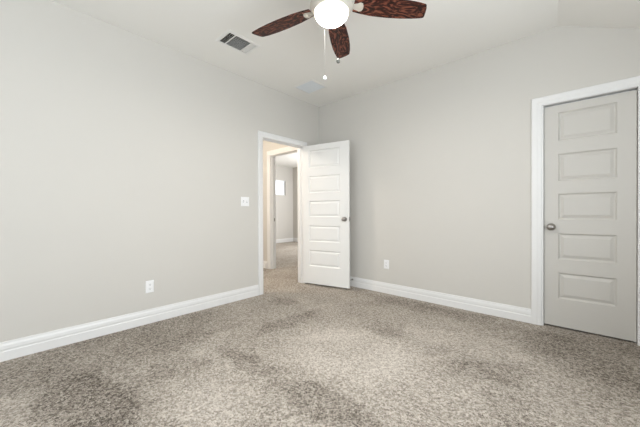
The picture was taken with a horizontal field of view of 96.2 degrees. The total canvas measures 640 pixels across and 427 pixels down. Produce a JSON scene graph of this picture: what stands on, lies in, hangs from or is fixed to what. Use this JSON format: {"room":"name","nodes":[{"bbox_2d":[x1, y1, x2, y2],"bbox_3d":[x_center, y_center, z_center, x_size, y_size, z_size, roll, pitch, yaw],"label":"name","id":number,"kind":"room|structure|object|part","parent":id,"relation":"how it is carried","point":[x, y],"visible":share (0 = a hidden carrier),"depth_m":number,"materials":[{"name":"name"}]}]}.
{"room":"empty bedroom","nodes":[
{"label":"empty bedroom","id":0,"kind":"room"},
{"bbox_2d":[0,0,318,342],"bbox_3d":[-1.901,-0.319,2.584,0.115,2.740,5.715,0,0,42],"label":"wall","id":1,"kind":"structure","parent":0,"point":[128,159],"depth_m":2.57,"materials":[{"name":"paint"}]},
{"bbox_2d":[0,285,258,361],"bbox_3d":[-1.886,0.984,2.505,0.016,0.135,5.600,0,0,42],"label":"baseboard","id":2,"kind":"structure","parent":1,"relation":"attached to","point":[28,345],"depth_m":2.54,"materials":[{"name":"paint"}]},
{"bbox_2d":[145,280,153,292],"bbox_3d":[-1.644,0.697,2.775,0.008,0.116,0.072,0,0,42],"label":"electrical outlet","id":3,"kind":"object","parent":1,"relation":"attached to","point":[149,284],"visible":1,"depth_m":2.77,"materials":[{"name":"white plastic"}]},
{"bbox_2d":[241,197,248,205],"bbox_3d":[-0.924,-0.160,3.558,0.017,0.116,0.116,0,0,42],"label":"light switch","id":4,"kind":"object","parent":1,"relation":"attached to","point":[244,200],"visible":1,"depth_m":3.56,"materials":[{"name":"white plastic"}]},
{"bbox_2d":[258,130,306,294],"bbox_3d":[-0.543,-0.024,4.074,0.155,2.123,0.885,0,0,42],"label":"door frame","id":5,"kind":"structure","parent":1,"relation":"attached to","point":[265,136],"depth_m":3.96,"materials":[{"name":"paint"}]},
{"bbox_2d":[303,140,349,287],"bbox_3d":[0.082,-0.001,4.102,0.756,2.020,0.169,0,0,29],"label":"door","id":6,"kind":"structure","parent":1,"relation":"in","point":[326,166],"depth_m":4.08,"materials":[{"name":"paint"}]},
{"bbox_2d":[276,165,292,238],"bbox_3d":[-2.304,-0.356,9.343,0.115,2.740,3.735,0,0,42],"label":"wall","id":7,"kind":"structure","parent":0,"point":[284,204],"depth_m":10.41,"materials":[{"name":"paint"}]},
{"bbox_2d":[276,180,284,195],"bbox_3d":[-1.473,-0.957,10.234,0.081,0.545,0.570,0,0,42],"label":"window","id":8,"kind":"structure","parent":7,"relation":"in","point":[283,184],"depth_m":10.35,"materials":[{"name":"paint"}]},
{"bbox_2d":[276,152,296,167],"bbox_3d":[-0.517,-1.774,7.701,4.965,0.100,3.965,0,0,42],"label":"ceiling","id":9,"kind":"structure","parent":0,"point":[288,160],"depth_m":9.20,"materials":[{"name":"white paint"}]},
{"bbox_2d":[276,238,297,242],"bbox_3d":[-0.506,0.949,7.717,4.735,0.135,3.735,0,0,42],"label":"baseboard","id":10,"kind":"structure","parent":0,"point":[285,239],"depth_m":10.46,"materials":[{"name":"paint"}]},
{"bbox_2d":[293,167,297,237],"bbox_3d":[0.785,-0.367,9.132,4.965,2.740,0.115,0,0,42],"label":"wall","id":11,"kind":"structure","parent":0,"point":[295,183],"depth_m":10.59,"materials":[{"name":"paint"}]},
{"bbox_2d":[0,241,639,426],"bbox_3d":[-0.891,1.078,4.203,9.100,0.080,9.650,0,0,42],"label":"floor","id":12,"kind":"structure","parent":0,"point":[294,353],"depth_m":1.91,"materials":[{"name":"carpet"}]},
{"bbox_2d":[52,0,639,106],"bbox_3d":[-0.362,-1.438,1.093,4.165,0.698,5.830,0,0,42],"label":"ceiling","id":13,"kind":"structure","parent":0,"point":[383,51],"depth_m":2.65,"materials":[{"name":"white paint"}]},
{"bbox_2d":[215,29,259,54],"bbox_3d":[-0.809,-1.736,2.839,0.252,0.097,0.354,0,0,42],"label":"ceiling vent","id":14,"kind":"object","parent":13,"relation":"in","point":[234,36],"visible":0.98,"depth_m":2.85,"materials":[{"name":"metal"}]},
{"bbox_2d":[293,79,326,93],"bbox_3d":[-0.130,-1.712,3.835,0.345,0.032,0.310,0,0,42],"label":"ceiling vent","id":15,"kind":"object","parent":13,"relation":"in","point":[310,86],"visible":0.98,"depth_m":3.82,"materials":[{"name":"metal"}]},
{"bbox_2d":[252,0,426,79],"bbox_3d":[0.041,-1.313,1.888,1.272,0.758,1.244,0,0,42],"label":"ceiling fan","id":16,"kind":"object","parent":13,"relation":"hanging from","point":[331,14],"visible":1,"depth_m":1.97,"materials":[{"name":"wood"}]},
{"bbox_3d":[-0.278,-1.402,2.118,0.515,0.006,0.150,0,10,30],"label":"blade","id":17,"kind":"part","parent":16,"relation":"part of","materials":[{"name":"brown wood"}]},
{"bbox_3d":[0.076,-1.311,1.915,0.225,0.083,0.225,0,0,42],"label":"lamp shade","id":18,"kind":"part","parent":16,"relation":"part of","materials":[{"name":"white glass"}]},
{"bbox_3d":[0.160,-1.405,2.314,0.150,0.006,0.515,-10,-2,12],"label":"blade","id":19,"kind":"part","parent":16,"relation":"part of","materials":[{"name":"brown wood"}]},
{"bbox_3d":[0.482,-1.404,1.958,0.515,0.006,0.150,0,-9,-6],"label":"blade","id":20,"kind":"part","parent":16,"relation":"part of","materials":[{"name":"brown wood"}]},
{"bbox_2d":[263,26,639,308],"bbox_3d":[-0.268,-0.339,4.884,9.130,2.740,0.115,0,0,42],"label":"wall","id":21,"kind":"structure","parent":0,"point":[440,156],"depth_m":3.16,"materials":[{"name":"paint"}]},
{"bbox_2d":[267,146,296,268],"bbox_3d":[-0.596,-0.083,5.185,0.982,2.228,0.155,0,0,42],"label":"door frame","id":22,"kind":"structure","parent":21,"relation":"attached to","point":[271,155],"depth_m":5.43,"materials":[{"name":"paint"}]},
{"bbox_2d":[384,260,388,268],"bbox_3d":[0.871,0.655,3.772,0.072,0.116,0.008,0,0,42],"label":"electrical outlet","id":23,"kind":"object","parent":21,"relation":"attached to","point":[386,262],"visible":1,"depth_m":3.77,"materials":[{"name":"white plastic"}]},
{"bbox_2d":[350,276,530,322],"bbox_3d":[1.491,0.967,3.204,4.034,0.135,0.016,0,0,42],"label":"baseboard","id":24,"kind":"structure","parent":21,"relation":"attached to","point":[517,313],"depth_m":3.23,"materials":[{"name":"paint"}]},
{"bbox_2d":[531,76,639,345],"bbox_3d":[2.326,-0.027,2.513,0.760,2.125,0.139,0,0,42],"label":"door frame","id":25,"kind":"structure","parent":21,"relation":"attached to","point":[538,105],"depth_m":2.67,"materials":[{"name":"paint"}]},
{"bbox_2d":[544,90,636,341],"bbox_3d":[2.301,0.013,2.477,0.585,2.012,0.102,0,0,42],"label":"door","id":26,"kind":"structure","parent":21,"relation":"in","point":[590,145],"depth_m":2.47,"materials":[{"name":"paint"}]},
{"bbox_3d":[2.109,0.114,2.623,0.067,0.057,0.057,0,0,42],"label":"knob","id":27,"kind":"part","parent":26,"relation":"part of","materials":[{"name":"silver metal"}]}
]}

